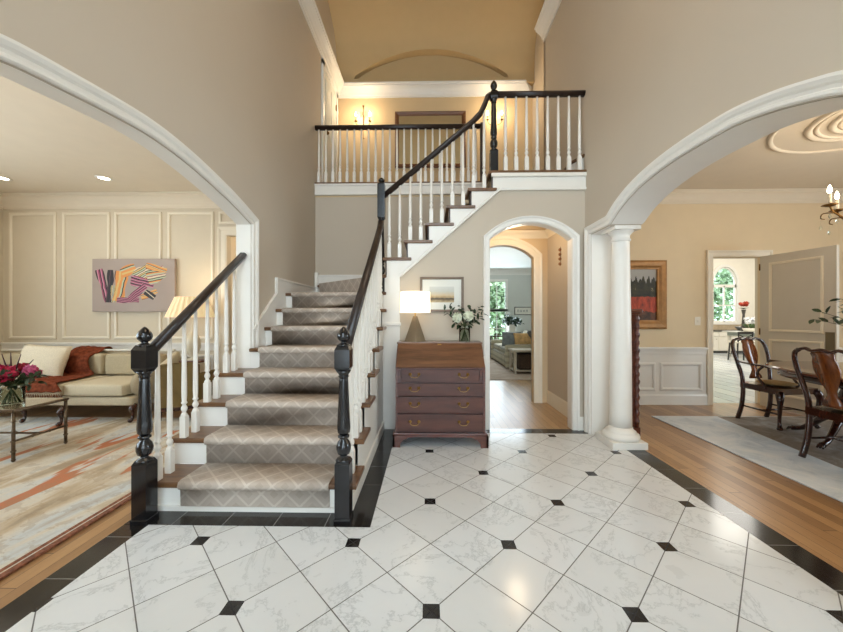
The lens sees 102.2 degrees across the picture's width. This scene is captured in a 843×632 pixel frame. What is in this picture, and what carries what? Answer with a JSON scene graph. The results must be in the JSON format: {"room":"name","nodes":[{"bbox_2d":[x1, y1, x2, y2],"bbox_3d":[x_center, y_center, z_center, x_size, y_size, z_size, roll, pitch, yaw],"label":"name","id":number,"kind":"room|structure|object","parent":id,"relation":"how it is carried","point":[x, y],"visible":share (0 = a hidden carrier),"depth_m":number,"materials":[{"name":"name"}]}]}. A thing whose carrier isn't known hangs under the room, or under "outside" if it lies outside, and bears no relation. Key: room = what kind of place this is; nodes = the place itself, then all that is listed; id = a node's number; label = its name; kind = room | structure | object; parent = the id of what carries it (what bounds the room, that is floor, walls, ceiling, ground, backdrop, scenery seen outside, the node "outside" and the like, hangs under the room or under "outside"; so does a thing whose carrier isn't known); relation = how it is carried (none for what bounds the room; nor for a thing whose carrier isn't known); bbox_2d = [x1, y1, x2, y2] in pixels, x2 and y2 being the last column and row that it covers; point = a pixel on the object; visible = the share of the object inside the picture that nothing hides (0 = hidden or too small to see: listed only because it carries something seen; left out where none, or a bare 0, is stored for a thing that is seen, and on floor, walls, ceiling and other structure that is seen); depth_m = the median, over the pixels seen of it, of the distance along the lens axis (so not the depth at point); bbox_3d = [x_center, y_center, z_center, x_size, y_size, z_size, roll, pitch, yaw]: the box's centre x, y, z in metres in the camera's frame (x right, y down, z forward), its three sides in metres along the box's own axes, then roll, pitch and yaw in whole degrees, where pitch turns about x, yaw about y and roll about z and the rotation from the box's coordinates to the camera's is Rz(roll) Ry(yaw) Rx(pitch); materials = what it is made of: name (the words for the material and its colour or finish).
{"room":"entrance hall","nodes":[
{"label":"entrance hall","id":0,"kind":"room"},
{"bbox_2d":[0,209,2,351],"bbox_3d":[-6.297,-0.253,1.270,0.100,3.030,7.500,0,0,1],"label":"wall","id":1,"kind":"structure","parent":0,"point":[1,210],"depth_m":5.00,"materials":[{"name":"paint"}]},
{"bbox_2d":[0,76,199,192],"bbox_3d":[-4.058,-1.772,1.978,4.550,0.008,9.200,0,0,1],"label":"ceiling","id":2,"kind":"structure","parent":0,"point":[47,145],"depth_m":3.72,"materials":[{"name":"paint"}]},
{"bbox_2d":[3,208,235,372],"bbox_3d":[-4.025,-0.253,5.028,4.600,3.030,0.100,0,0,1],"label":"wall","id":3,"kind":"structure","parent":0,"point":[86,235],"depth_m":5.00,"materials":[{"name":"paint"}]},
{"bbox_2d":[9,212,56,338],"bbox_3d":[-5.721,-0.593,5.000,0.710,1.860,0.020,0,0,1],"label":"trim","id":4,"kind":"structure","parent":3,"relation":"attached to","point":[54,214],"depth_m":5.00,"materials":[{"name":"beige paint"}]},
{"bbox_2d":[62,212,109,338],"bbox_3d":[-4.921,-0.593,4.985,0.710,1.860,0.020,0,0,1],"label":"trim","id":5,"kind":"structure","parent":3,"relation":"attached to","point":[64,214],"depth_m":4.98,"materials":[{"name":"beige paint"}]},
{"bbox_2d":[0,342,213,350],"bbox_3d":[-4.573,0.445,4.971,3.205,0.115,0.035,0,0,1],"label":"trim","id":6,"kind":"structure","parent":3,"relation":"attached to","point":[5,345],"depth_m":4.97,"materials":[{"name":"white paint"}]},
{"bbox_2d":[1,191,218,209],"bbox_3d":[-3.952,-1.667,4.907,4.450,0.200,0.138,0,0,1],"label":"trim","id":7,"kind":"structure","parent":3,"relation":"attached to","point":[193,199],"depth_m":4.92,"materials":[{"name":"paint"}]},
{"bbox_2d":[92,259,175,311],"bbox_3d":[-4.179,-0.446,4.950,1.215,0.767,0.038,0,0,1],"label":"abstract canvas","id":8,"kind":"object","parent":3,"relation":"attached to","point":[118,285],"visible":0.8,"depth_m":4.93},
{"bbox_2d":[114,212,161,338],"bbox_3d":[-4.146,-0.593,4.970,0.700,1.860,0.020,0,0,1],"label":"trim","id":9,"kind":"structure","parent":3,"relation":"attached to","point":[116,214],"depth_m":4.97,"materials":[{"name":"beige paint"}]},
{"bbox_2d":[167,211,213,338],"bbox_3d":[-3.366,-0.593,4.955,0.680,1.860,0.020,0,0,1],"label":"trim","id":10,"kind":"structure","parent":3,"relation":"attached to","point":[211,213],"depth_m":4.95,"materials":[{"name":"beige paint"}]},
{"bbox_2d":[217,227,235,370],"bbox_3d":[-2.421,-0.018,4.933,1.082,2.561,0.032,0,0,1],"label":"trim","id":11,"kind":"structure","parent":3,"relation":"attached to","point":[222,232],"depth_m":4.94,"materials":[{"name":"beige paint"}]},
{"bbox_2d":[0,0,336,315],"bbox_3d":[-1.718,-2.188,1.926,0.130,6.900,8.985,0,0,1],"label":"wall","id":12,"kind":"structure","parent":0,"point":[237,82],"depth_m":2.88,"materials":[{"name":"paint"}]},
{"bbox_2d":[0,62,250,394],"bbox_3d":[-1.715,0.089,2.091,0.128,2.348,2.309,0,0,1],"label":"trim","id":13,"kind":"structure","parent":12,"relation":"attached to","point":[13,74],"depth_m":2.56,"materials":[{"name":"white paint"}]},
{"bbox_2d":[0,33,258,347],"bbox_3d":[-1.634,0.039,2.089,0.036,2.447,2.507,0,0,1],"label":"trim","id":14,"kind":"structure","parent":12,"relation":"attached to","point":[13,52],"depth_m":1.91,"materials":[{"name":"white paint"}]},
{"bbox_2d":[298,0,343,98],"bbox_3d":[-1.581,-4.207,1.923,0.145,0.210,8.985,0,0,1],"label":"trim","id":15,"kind":"structure","parent":12,"relation":"attached to","point":[309,8],"depth_m":5.17,"materials":[{"name":"white paint"}]},
{"bbox_2d":[321,58,337,181],"bbox_3d":[-1.564,-3.045,5.841,0.030,2.104,0.900,0,0,1],"label":"door frame","id":16,"kind":"structure","parent":12,"relation":"attached to","point":[324,68],"depth_m":5.43,"materials":[{"name":"white paint"}]},
{"bbox_2d":[325,71,336,181],"bbox_3d":[-1.540,-3.000,5.840,0.078,2.014,0.720,0,0,1],"label":"door","id":17,"kind":"structure","parent":12,"relation":"in","point":[330,97],"depth_m":5.85,"materials":[{"name":"grey paint"}]},
{"bbox_2d":[231,237,235,353],"bbox_3d":[-3.490,-0.253,5.768,0.100,3.030,1.400,0,0,1],"label":"wall","id":18,"kind":"structure","parent":0,"point":[233,239],"depth_m":6.17,"materials":[{"name":"beige paint"}]},
{"bbox_2d":[315,195,465,197],"bbox_3d":[1.064,-1.874,5.706,5.290,0.194,1.320,0,0,1],"label":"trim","id":19,"kind":"structure","parent":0,"point":[344,195],"depth_m":5.07,"materials":[{"name":"paint"}]},
{"bbox_2d":[315,181,481,183],"bbox_3d":[1.064,-1.982,5.693,5.290,0.022,1.345,0,0,1],"label":"boards","id":20,"kind":"object","parent":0,"point":[433,181],"visible":0.14,"depth_m":5.05,"materials":[{"name":"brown wood"}]},
{"bbox_2d":[315,122,482,181],"bbox_3d":[-0.336,-2.430,5.082,2.515,0.874,0.068,0,0,1],"label":"gallery railing","id":21,"kind":"object","parent":20,"relation":"on","point":[389,127],"visible":0.81,"depth_m":5.07,"materials":[{"name":"white paint"}]},
{"bbox_2d":[0,353,842,631],"bbox_3d":[3.501,1.292,5.234,21.200,0.062,15.800,0,0,1],"label":"floor","id":22,"kind":"structure","parent":0,"point":[523,532],"depth_m":1.83,"materials":[{"name":"tile"}]},
{"bbox_2d":[0,417,190,580],"bbox_3d":[-4.023,1.254,2.387,4.065,0.015,3.620,0,0,1],"label":"area rug","id":23,"kind":"object","parent":22,"relation":"on","point":[53,490],"visible":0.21,"depth_m":2.63,"materials":[{"name":"carpet"}]},
{"bbox_2d":[0,397,68,461],"bbox_3d":[-4.184,1.024,3.131,1.441,0.449,0.466,0,0,1],"label":"coffee table","id":24,"kind":"object","parent":23,"relation":"on","point":[31,402],"visible":1,"depth_m":3.11,"materials":[{"name":"brown metal"}]},
{"bbox_2d":[0,353,48,405],"bbox_3d":[-3.732,0.568,3.094,0.548,0.464,0.458,0,0,-33],"label":"vase","id":25,"kind":"object","parent":24,"relation":"on","point":[15,393],"visible":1,"depth_m":3.07,"materials":[{"name":"clear glass"}]},
{"bbox_2d":[0,349,180,426],"bbox_3d":[-4.618,0.854,4.337,2.552,0.790,1.033,0,0,1],"label":"sofa","id":26,"kind":"object","parent":23,"relation":"on","point":[113,382],"visible":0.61,"depth_m":4.04,"materials":[{"name":"fabric"}]},
{"bbox_2d":[0,353,20,365],"bbox_3d":[-5.313,0.648,4.627,0.900,0.290,0.150,0,0,1],"label":"cushion","id":27,"kind":"object","parent":26,"relation":"on","point":[15,356],"depth_m":4.56,"materials":[{"name":"fabric"}]},
{"bbox_2d":[16,344,72,376],"bbox_3d":[-4.907,0.588,4.404,0.681,0.444,0.210,0,0,1],"label":"throw pillow","id":28,"kind":"object","parent":26,"relation":"on","point":[52,360],"visible":0.69,"depth_m":4.35,"materials":[{"name":"beige fabric"}]},
{"bbox_2d":[6,346,112,396],"bbox_3d":[-4.462,0.683,4.389,0.707,0.531,0.998,0,0,1],"label":"throw blanket","id":29,"kind":"object","parent":26,"relation":"on","point":[77,366],"visible":0.57,"depth_m":4.47,"materials":[{"name":"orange fabric"}]},
{"bbox_2d":[26,375,110,395],"bbox_3d":[-4.449,0.869,4.301,0.520,0.150,0.690,0,0,1],"label":"seat cushion","id":30,"kind":"object","parent":26,"relation":"on","point":[61,385],"depth_m":4.06,"materials":[{"name":"fabric"}]},
{"bbox_2d":[88,353,107,374],"bbox_3d":[-4.553,0.648,4.613,0.580,0.290,0.150,0,0,1],"label":"cushion","id":31,"kind":"object","parent":26,"relation":"on","point":[96,362],"depth_m":4.54,"materials":[{"name":"fabric"}]},
{"bbox_2d":[64,375,133,395],"bbox_3d":[-3.816,0.869,4.289,0.725,0.150,0.690,0,0,1],"label":"seat cushion","id":32,"kind":"object","parent":26,"relation":"on","point":[117,385],"depth_m":3.96,"materials":[{"name":"fabric"}]},
{"bbox_2d":[105,353,166,374],"bbox_3d":[-3.853,0.648,4.599,0.780,0.290,0.150,0,0,1],"label":"cushion","id":33,"kind":"object","parent":26,"relation":"on","point":[116,363],"depth_m":4.53,"materials":[{"name":"fabric"}]},
{"bbox_2d":[160,362,214,419],"bbox_3d":[-2.900,0.900,4.252,0.463,0.700,0.449,0,0,1],"label":"armchair","id":34,"kind":"object","parent":23,"relation":"on","point":[176,367],"visible":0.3,"depth_m":4.04,"materials":[{"name":"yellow fabric"}]},
{"bbox_2d":[179,359,204,362],"bbox_3d":[-3.132,0.928,4.661,0.320,0.652,0.320,0,0,1],"label":"end table","id":35,"kind":"object","parent":22,"relation":"on","point":[199,360],"visible":0.16,"depth_m":4.60,"materials":[{"name":"brown wood"}]},
{"bbox_2d":[164,296,214,360],"bbox_3d":[-3.162,0.172,4.661,0.587,0.860,0.586,0,0,1],"label":"lamp","id":36,"kind":"object","parent":35,"relation":"on","point":[178,304],"visible":0.58,"depth_m":4.51,"materials":[{"name":"beige fabric"}]},
{"bbox_2d":[158,154,586,512],"bbox_3d":[0.002,-0.270,3.624,3.615,3.064,2.975,0,0,1],"label":"staircase","id":37,"kind":"structure","parent":22,"relation":"on","point":[271,446],"depth_m":2.71,"materials":[{"name":"beige carpet"}]},
{"bbox_2d":[130,252,246,525],"bbox_3d":[-1.698,0.329,2.654,0.102,1.866,1.215,0,0,1],"label":"stair railing","id":38,"kind":"object","parent":37,"relation":"on","point":[146,471],"visible":1,"depth_m":2.31,"materials":[{"name":"black paint"}]},
{"bbox_2d":[333,220,383,523],"bbox_3d":[-0.467,0.099,2.930,0.102,2.327,1.742,0,0,1],"label":"stair railing","id":39,"kind":"object","parent":37,"relation":"on","point":[352,371],"visible":1,"depth_m":2.39,"materials":[{"name":"black paint"}]},
{"bbox_2d":[377,80,585,291],"bbox_3d":[0.658,-1.452,3.803,2.305,2.364,0.092,0,0,1],"label":"stair railing","id":40,"kind":"object","parent":37,"relation":"on","point":[382,193],"visible":0.91,"depth_m":3.78,"materials":[{"name":"black paint"}]},
{"bbox_2d":[392,340,488,447],"bbox_3d":[0.185,0.766,3.505,0.919,0.992,0.514,0,0,1],"label":"desk","id":41,"kind":"object","parent":22,"relation":"on","point":[440,384],"visible":1,"depth_m":3.28,"materials":[{"name":"brown wood"}]},
{"bbox_2d":[400,291,429,341],"bbox_3d":[-0.068,0.007,3.632,0.326,0.526,0.326,0,0,1],"label":"table lamp","id":42,"kind":"object","parent":41,"relation":"on","point":[414,302],"visible":1,"depth_m":3.52,"materials":[{"name":"beige metal"}]},
{"bbox_2d":[444,303,487,341],"bbox_3d":[0.466,0.066,3.594,0.480,0.410,0.241,0,0,1],"label":"flower vase","id":43,"kind":"object","parent":41,"relation":"on","point":[464,330],"visible":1,"depth_m":3.56,"materials":[{"name":"clear glass"}]},
{"bbox_2d":[490,335,501,358],"bbox_3d":[2.614,0.922,10.152,1.160,0.680,0.360,0,0,1],"label":"console table","id":44,"kind":"object","parent":22,"relation":"on","point":[491,336],"visible":0.27,"depth_m":10.16,"materials":[{"name":"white wood"}]},
{"bbox_2d":[501,313,523,331],"bbox_3d":[2.721,0.244,10.168,0.645,0.677,0.502,0,0,29],"label":"potted plant","id":45,"kind":"object","parent":44,"relation":"on","point":[509,320],"visible":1,"depth_m":10.09,"materials":[{"name":"green plant"}]},
{"bbox_2d":[490,359,530,379],"bbox_3d":[2.158,1.256,8.270,3.000,0.012,3.180,0,0,1],"label":"area rug","id":46,"kind":"object","parent":22,"relation":"on","point":[498,371],"visible":0.04,"depth_m":7.39,"materials":[{"name":"beige carpet"}]},
{"bbox_2d":[491,330,530,367],"bbox_3d":[2.570,0.818,8.863,1.197,0.827,2.017,0,0,1],"label":"sofa","id":47,"kind":"object","parent":46,"relation":"on","point":[500,353],"visible":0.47,"depth_m":8.47,"materials":[{"name":"fabric"}]},
{"bbox_2d":[502,332,520,345],"bbox_3d":[2.177,0.562,8.220,0.460,0.349,0.165,0,0,13],"label":"throw pillow","id":48,"kind":"object","parent":47,"relation":"on","point":[507,337],"visible":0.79,"depth_m":8.19,"materials":[{"name":"grey fabric"}]},
{"bbox_2d":[513,333,530,343],"bbox_3d":[2.457,0.583,8.175,0.500,0.349,0.165,0,0,-13],"label":"throw pillow","id":49,"kind":"object","parent":47,"relation":"on","point":[520,338],"visible":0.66,"depth_m":8.12,"materials":[{"name":"yellow fabric"}]},
{"bbox_2d":[508,348,530,373],"bbox_3d":[2.455,0.992,7.554,0.940,0.518,0.520,0,0,1],"label":"side table","id":50,"kind":"object","parent":46,"relation":"on","point":[522,361],"visible":0.5,"depth_m":7.38,"materials":[{"name":"beige wood"}]},
{"bbox_2d":[517,353,530,369],"bbox_3d":[2.485,1.005,7.574,0.720,0.325,0.400,0,0,1],"label":"basket","id":51,"kind":"object","parent":50,"relation":"on","point":[523,359],"depth_m":7.38,"materials":[{"name":"wicker"}]},
{"bbox_2d":[596,225,647,449],"bbox_3d":[1.970,0.199,3.363,0.330,2.128,0.330,0,0,1],"label":"column","id":52,"kind":"structure","parent":22,"relation":"on","point":[620,434],"depth_m":3.29,"materials":[{"name":"white paint"}]},
{"bbox_2d":[631,309,642,434],"bbox_3d":[2.217,0.595,3.898,0.215,1.335,0.680,0,0,1],"label":"cabinet","id":53,"kind":"object","parent":22,"relation":"on","point":[635,318],"visible":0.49,"depth_m":3.58,"materials":[{"name":"brown wood"}]},
{"bbox_2d":[713,330,754,352],"bbox_3d":[11.317,0.873,11.768,5.020,0.780,0.617,0,0,1],"label":"base cabinet","id":54,"kind":"object","parent":22,"relation":"on","point":[720,342],"visible":0.09,"depth_m":11.51,"materials":[{"name":"beige paint"}]},
{"bbox_2d":[722,331,754,356],"bbox_3d":[10.307,0.863,10.230,1.780,0.800,0.850,0,0,1],"label":"kitchen table","id":55,"kind":"object","parent":22,"relation":"on","point":[729,333],"visible":0.21,"depth_m":10.39,"materials":[{"name":"grey paint"}]},
{"bbox_2d":[742,317,754,331],"bbox_3d":[9.718,0.238,10.029,0.499,0.449,0.326,0,0,1],"label":"planter","id":56,"kind":"object","parent":55,"relation":"on","point":[751,328],"visible":0.59,"depth_m":9.96,"materials":[{"name":"white ceramic"}]},
{"bbox_2d":[727,332,753,359],"bbox_3d":[8.982,0.848,9.564,0.426,0.832,0.408,0,0,10],"label":"bar stool","id":57,"kind":"object","parent":22,"relation":"on","point":[752,333],"visible":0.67,"depth_m":9.43,"materials":[{"name":"black paint"}]},
{"bbox_2d":[651,416,842,502],"bbox_3d":[4.296,1.256,2.378,2.900,0.012,3.720,0,0,1],"label":"area rug","id":58,"kind":"object","parent":22,"relation":"on","point":[756,439],"visible":1,"depth_m":3.31,"materials":[{"name":"grey carpet"}]},
{"bbox_2d":[730,337,824,430],"bbox_3d":[4.101,0.759,3.978,0.614,0.993,0.601,0,0,-7],"label":"armchair","id":59,"kind":"object","parent":58,"relation":"on","point":[770,386],"visible":0.84,"depth_m":4.00,"materials":[{"name":"brown wood"}]},
{"bbox_2d":[756,380,797,385],"bbox_3d":[4.107,0.773,3.937,0.460,0.050,0.390,0,0,-7],"label":"seat cushion","id":60,"kind":"object","parent":59,"relation":"on","point":[759,382],"depth_m":3.88,"materials":[{"name":"beige fabric"}]},
{"bbox_2d":[765,361,842,448],"bbox_3d":[4.149,0.874,2.541,1.605,0.743,2.567,0,0,1],"label":"dining table","id":61,"kind":"object","parent":58,"relation":"on","point":[784,368],"visible":0.66,"depth_m":3.27,"materials":[{"name":"brown wood"}]},
{"bbox_2d":[808,298,842,325],"bbox_3d":[3.818,0.149,2.922,0.897,0.678,0.566,0,0,15],"label":"plant","id":62,"kind":"object","parent":61,"relation":"on","point":[837,321],"visible":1,"depth_m":2.93,"materials":[{"name":"green plant"}]},
{"bbox_2d":[791,347,842,457],"bbox_3d":[3.578,0.759,2.802,0.601,0.993,0.582,0,0,1],"label":"dining chair","id":63,"kind":"object","parent":58,"relation":"on","point":[827,370],"visible":1,"depth_m":2.86,"materials":[{"name":"brown wood"}]},
{"bbox_2d":[315,0,544,400],"bbox_3d":[1.103,-2.188,5.100,5.390,6.900,0.099,0,0,1],"label":"wall","id":64,"kind":"structure","parent":0,"point":[345,227],"depth_m":5.09,"materials":[{"name":"paint"}]},
{"bbox_2d":[314,182,481,195],"bbox_3d":[0.251,-1.886,5.044,3.690,0.166,0.045,0,0,1],"label":"trim","id":65,"kind":"structure","parent":64,"relation":"attached to","point":[342,189],"depth_m":5.05,"materials":[{"name":"white paint"}]},
{"bbox_2d":[358,55,503,78],"bbox_3d":[0.172,-4.678,6.379,3.100,0.720,0.005,0,0,1],"label":"ceiling","id":66,"kind":"structure","parent":0,"point":[430,66],"depth_m":6.38,"materials":[{"name":"paint"}]},
{"bbox_2d":[354,49,507,78],"bbox_3d":[0.170,-4.645,6.303,2.940,0.485,0.160,0,0,1],"label":"trim","id":67,"kind":"structure","parent":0,"point":[424,52],"depth_m":6.31,"materials":[{"name":"paint"}]},
{"bbox_2d":[338,86,531,181],"bbox_3d":[1.013,-3.688,6.427,5.420,3.900,0.120,0,0,1],"label":"wall","id":68,"kind":"structure","parent":0,"point":[382,111],"depth_m":6.39,"materials":[{"name":"paint"}]},
{"bbox_2d":[395,111,465,167],"bbox_3d":[0.164,-3.303,6.363,1.325,1.050,0.040,0,0,1],"label":"wall mirror","id":69,"kind":"object","parent":68,"relation":"attached to","point":[403,117],"visible":0.68,"depth_m":6.37,"materials":[{"name":"brown wood"}]},
{"bbox_2d":[339,80,530,98],"bbox_3d":[0.240,-4.207,6.309,3.620,0.210,0.145,0,0,1],"label":"trim","id":70,"kind":"structure","parent":68,"relation":"attached to","point":[466,88],"depth_m":6.30,"materials":[{"name":"white paint"}]},
{"bbox_2d":[328,0,543,81],"bbox_3d":[0.216,-4.895,1.889,3.740,1.165,8.985,0,0,1],"label":"ceiling","id":71,"kind":"structure","parent":0,"point":[502,34],"depth_m":6.10,"materials":[{"name":"paint"}]},
{"bbox_2d":[386,176,584,416],"bbox_3d":[0.694,-0.158,3.848,2.240,2.840,0.120,0,0,1],"label":"wall","id":72,"kind":"structure","parent":0,"point":[460,254],"depth_m":3.79,"materials":[{"name":"paint"}]},
{"bbox_2d":[383,277,399,428],"bbox_3d":[-0.335,0.412,3.803,0.185,1.700,0.028,0,0,1],"label":"trim","id":73,"kind":"structure","parent":72,"relation":"attached to","point":[391,300],"depth_m":3.79,"materials":[{"name":"white paint"}]},
{"bbox_2d":[420,277,463,311],"bbox_3d":[0.226,-0.239,3.784,0.488,0.390,0.025,0,0,1],"label":"framed landscape","id":74,"kind":"object","parent":72,"relation":"attached to","point":[443,290],"visible":0.67,"depth_m":3.79,"materials":[{"name":"white paper"}]},
{"bbox_2d":[430,287,453,301],"bbox_3d":[0.226,-0.239,3.791,0.274,0.176,0.006,0,0,1],"label":"artwork","id":75,"kind":"object","parent":74,"relation":"attached to","point":[437,294],"depth_m":3.79},
{"bbox_2d":[483,216,579,430],"bbox_3d":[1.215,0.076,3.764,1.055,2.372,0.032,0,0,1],"label":"trim","id":76,"kind":"structure","parent":72,"relation":"attached to","point":[575,236],"depth_m":3.76,"materials":[{"name":"white paint"}]},
{"bbox_2d":[565,239,567,425],"bbox_3d":[1.217,0.076,3.912,1.055,2.372,0.032,0,0,1],"label":"trim","id":77,"kind":"structure","parent":72,"relation":"attached to","point":[565,239],"depth_m":3.90,"materials":[{"name":"white paint"}]},
{"bbox_2d":[490,275,530,332],"bbox_3d":[2.201,-0.113,10.510,3.400,2.750,0.100,0,0,1],"label":"wall","id":78,"kind":"structure","parent":0,"point":[519,286],"depth_m":10.45,"materials":[{"name":"grey paint"}]},
{"bbox_2d":[490,279,507,310],"bbox_3d":[2.325,-0.637,10.475,0.650,0.980,0.095,0,0,1],"label":"window","id":79,"kind":"structure","parent":78,"relation":"in","point":[498,288],"depth_m":10.51,"materials":[{"name":"glass"}]},
{"bbox_2d":[490,309,507,338],"bbox_3d":[2.325,0.388,10.475,0.650,1.190,0.095,0,0,1],"label":"window","id":80,"kind":"structure","parent":78,"relation":"in","point":[497,327],"depth_m":10.52,"materials":[{"name":"glass"}]},
{"bbox_2d":[490,269,530,274],"bbox_3d":[2.199,-1.352,10.395,3.400,0.189,0.130,0,0,1],"label":"trim","id":81,"kind":"structure","parent":78,"relation":"attached to","point":[492,271],"depth_m":10.39,"materials":[{"name":"white paint"}]},
{"bbox_2d":[490,247,530,268],"bbox_3d":[2.149,-1.468,7.800,3.600,0.060,5.520,0,0,1],"label":"ceiling","id":82,"kind":"structure","parent":0,"point":[509,258],"depth_m":8.65,"materials":[{"name":"grey paint"}]},
{"bbox_2d":[490,238,547,402],"bbox_3d":[1.196,-0.013,5.008,1.300,2.550,0.100,0,0,1],"label":"wall","id":83,"kind":"structure","parent":0,"point":[541,245],"depth_m":4.95,"materials":[{"name":"paint"}]},
{"bbox_2d":[490,237,541,402],"bbox_3d":[1.194,0.054,4.944,1.116,2.417,0.032,0,0,1],"label":"trim","id":84,"kind":"structure","parent":83,"relation":"attached to","point":[534,252],"depth_m":4.93,"materials":[{"name":"beige paint"}]},
{"bbox_2d":[493,230,547,238],"bbox_3d":[1.219,-1.180,4.921,1.250,0.105,0.072,0,0,1],"label":"trim","id":85,"kind":"structure","parent":83,"relation":"attached to","point":[520,234],"depth_m":4.92,"materials":[{"name":"beige paint"}]},
{"bbox_2d":[532,3,543,169],"bbox_3d":[2.110,-3.815,5.713,0.100,3.644,1.265,0,0,1],"label":"wall","id":86,"kind":"structure","parent":0,"point":[538,85],"depth_m":5.95,"materials":[{"name":"paint"}]},
{"bbox_2d":[544,0,842,401],"bbox_3d":[1.909,-2.188,1.224,0.290,6.900,7.720,0,0,1],"label":"wall","id":87,"kind":"structure","parent":0,"point":[652,73],"depth_m":2.68,"materials":[{"name":"paint"}]},
{"bbox_2d":[534,0,561,41],"bbox_3d":[1.691,-4.207,1.233,0.145,0.210,7.730,0,0,1],"label":"trim","id":88,"kind":"structure","parent":87,"relation":"attached to","point":[549,9],"depth_m":4.78,"materials":[{"name":"white paint"}]},
{"bbox_2d":[584,70,842,433],"bbox_3d":[1.771,0.036,2.447,0.036,2.452,2.552,0,0,1],"label":"trim","id":89,"kind":"structure","parent":87,"relation":"attached to","point":[829,84],"depth_m":2.23,"materials":[{"name":"white paint"}]},
{"bbox_2d":[591,97,842,434],"bbox_3d":[1.932,0.086,2.444,0.288,2.353,2.354,0,0,1],"label":"trim","id":90,"kind":"structure","parent":87,"relation":"attached to","point":[640,205],"depth_m":3.02,"materials":[{"name":"white paint"}]},
{"bbox_2d":[713,259,754,323],"bbox_3d":[9.184,-0.838,12.187,10.100,4.200,0.120,0,0,1],"label":"wall","id":91,"kind":"structure","parent":0,"point":[745,268],"depth_m":12.08,"materials":[{"name":"beige paint"}]},
{"bbox_2d":[713,264,739,324],"bbox_3d":[10.773,-0.768,12.104,1.020,2.141,0.115,0,0,1],"label":"window","id":92,"kind":"structure","parent":91,"relation":"in","point":[726,280],"depth_m":12.15,"materials":[{"name":"glass"}]},
{"bbox_2d":[713,258,757,402],"bbox_3d":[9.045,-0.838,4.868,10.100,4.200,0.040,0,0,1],"label":"door frame","id":93,"kind":"structure","parent":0,"point":[756,259],"depth_m":4.94,"materials":[{"name":"beige paint"}]},
{"bbox_2d":[630,203,842,403],"bbox_3d":[5.009,-0.253,4.875,5.770,3.030,0.100,0,0,1],"label":"wall","id":94,"kind":"structure","parent":0,"point":[681,235],"depth_m":4.84,"materials":[{"name":"paint"}]},
{"bbox_2d":[639,362,655,390],"bbox_3d":[3.050,0.863,4.841,0.555,0.400,0.020,0,0,1],"label":"trim","id":95,"kind":"structure","parent":94,"relation":"attached to","point":[653,364],"depth_m":4.83,"materials":[{"name":"white paint"}]},
{"bbox_2d":[630,260,666,328],"bbox_3d":[2.960,-0.302,4.839,1.034,0.974,0.050,0,0,1],"label":"framed painting","id":96,"kind":"object","parent":94,"relation":"attached to","point":[648,277],"visible":0.4,"depth_m":4.85},
{"bbox_2d":[630,269,656,319],"bbox_3d":[2.960,-0.302,4.859,0.790,0.730,0.006,0,0,1],"label":"artwork","id":97,"kind":"object","parent":96,"relation":"attached to","point":[643,281],"depth_m":4.85},
{"bbox_2d":[639,394,707,404],"bbox_3d":[3.086,1.188,4.840,1.925,0.150,0.020,0,0,1],"label":"baseboard","id":98,"kind":"structure","parent":94,"relation":"attached to","point":[645,399],"depth_m":4.82,"materials":[{"name":"white paint"}]},
{"bbox_2d":[660,363,701,390],"bbox_3d":[3.688,0.863,4.828,0.590,0.400,0.020,0,0,1],"label":"trim","id":99,"kind":"structure","parent":94,"relation":"attached to","point":[661,364],"depth_m":4.82,"materials":[{"name":"white paint"}]},
{"bbox_2d":[706,250,772,404],"bbox_3d":[4.506,0.164,4.821,0.912,2.196,0.032,0,0,1],"label":"trim","id":100,"kind":"structure","parent":94,"relation":"attached to","point":[710,254],"depth_m":4.82,"materials":[{"name":"beige paint"}]},
{"bbox_2d":[639,354,842,393],"bbox_3d":[4.758,0.877,4.824,5.270,0.770,0.012,0,0,1],"label":"wainscoting","id":101,"kind":"structure","parent":94,"relation":"attached to","point":[674,376],"depth_m":4.84,"materials":[{"name":"white paint"}]},
{"bbox_2d":[639,347,842,354],"bbox_3d":[4.758,0.492,4.805,5.270,0.100,0.050,0,0,1],"label":"trim","id":102,"kind":"structure","parent":94,"relation":"attached to","point":[643,350],"depth_m":4.82,"materials":[{"name":"white paint"}]},
{"bbox_2d":[659,188,842,203],"bbox_3d":[4.757,-1.681,4.772,5.270,0.168,0.116,0,0,1],"label":"trim","id":103,"kind":"structure","parent":94,"relation":"attached to","point":[790,195],"depth_m":4.78,"materials":[{"name":"paint"}]},
{"bbox_2d":[759,245,838,421],"bbox_3d":[4.824,0.209,4.383,0.072,2.083,0.808,0,0,-8],"label":"door","id":104,"kind":"structure","parent":94,"relation":"in","point":[792,284],"depth_m":4.35,"materials":[{"name":"beige paint"}]},
{"bbox_2d":[675,111,842,188],"bbox_3d":[4.685,-1.798,1.021,5.270,0.060,7.620,0,0,1],"label":"ceiling","id":105,"kind":"structure","parent":0,"point":[754,165],"depth_m":4.05,"materials":[{"name":"paint"}]},
{"bbox_2d":[766,109,842,153],"bbox_3d":[4.086,-1.768,2.873,1.642,0.080,1.642,0,0,21],"label":"medallion","id":106,"kind":"object","parent":105,"relation":"attached to","point":[836,126],"visible":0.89,"depth_m":3.29,"materials":[{"name":"paint"}]},
{"bbox_2d":[819,185,842,234],"bbox_3d":[4.056,-1.252,2.873,0.858,1.030,0.861,0,0,-31],"label":"chandelier","id":107,"kind":"object","parent":105,"relation":"hanging from","point":[829,204],"visible":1,"depth_m":3.12,"materials":[{"name":"gold metal"}]},
{"bbox_3d":[1.885,-0.038,4.425,0.100,2.600,1.080,0,0,1],"label":"wall","id":108,"kind":"structure","parent":0,"visible":0},
{"bbox_2d":[547,390,566,416],"bbox_3d":[1.825,1.169,4.416,0.020,0.188,1.060,0,0,1],"label":"baseboard","id":109,"kind":"structure","parent":108,"relation":"attached to","point":[556,402],"depth_m":4.55,"materials":[{"name":"beige paint"}]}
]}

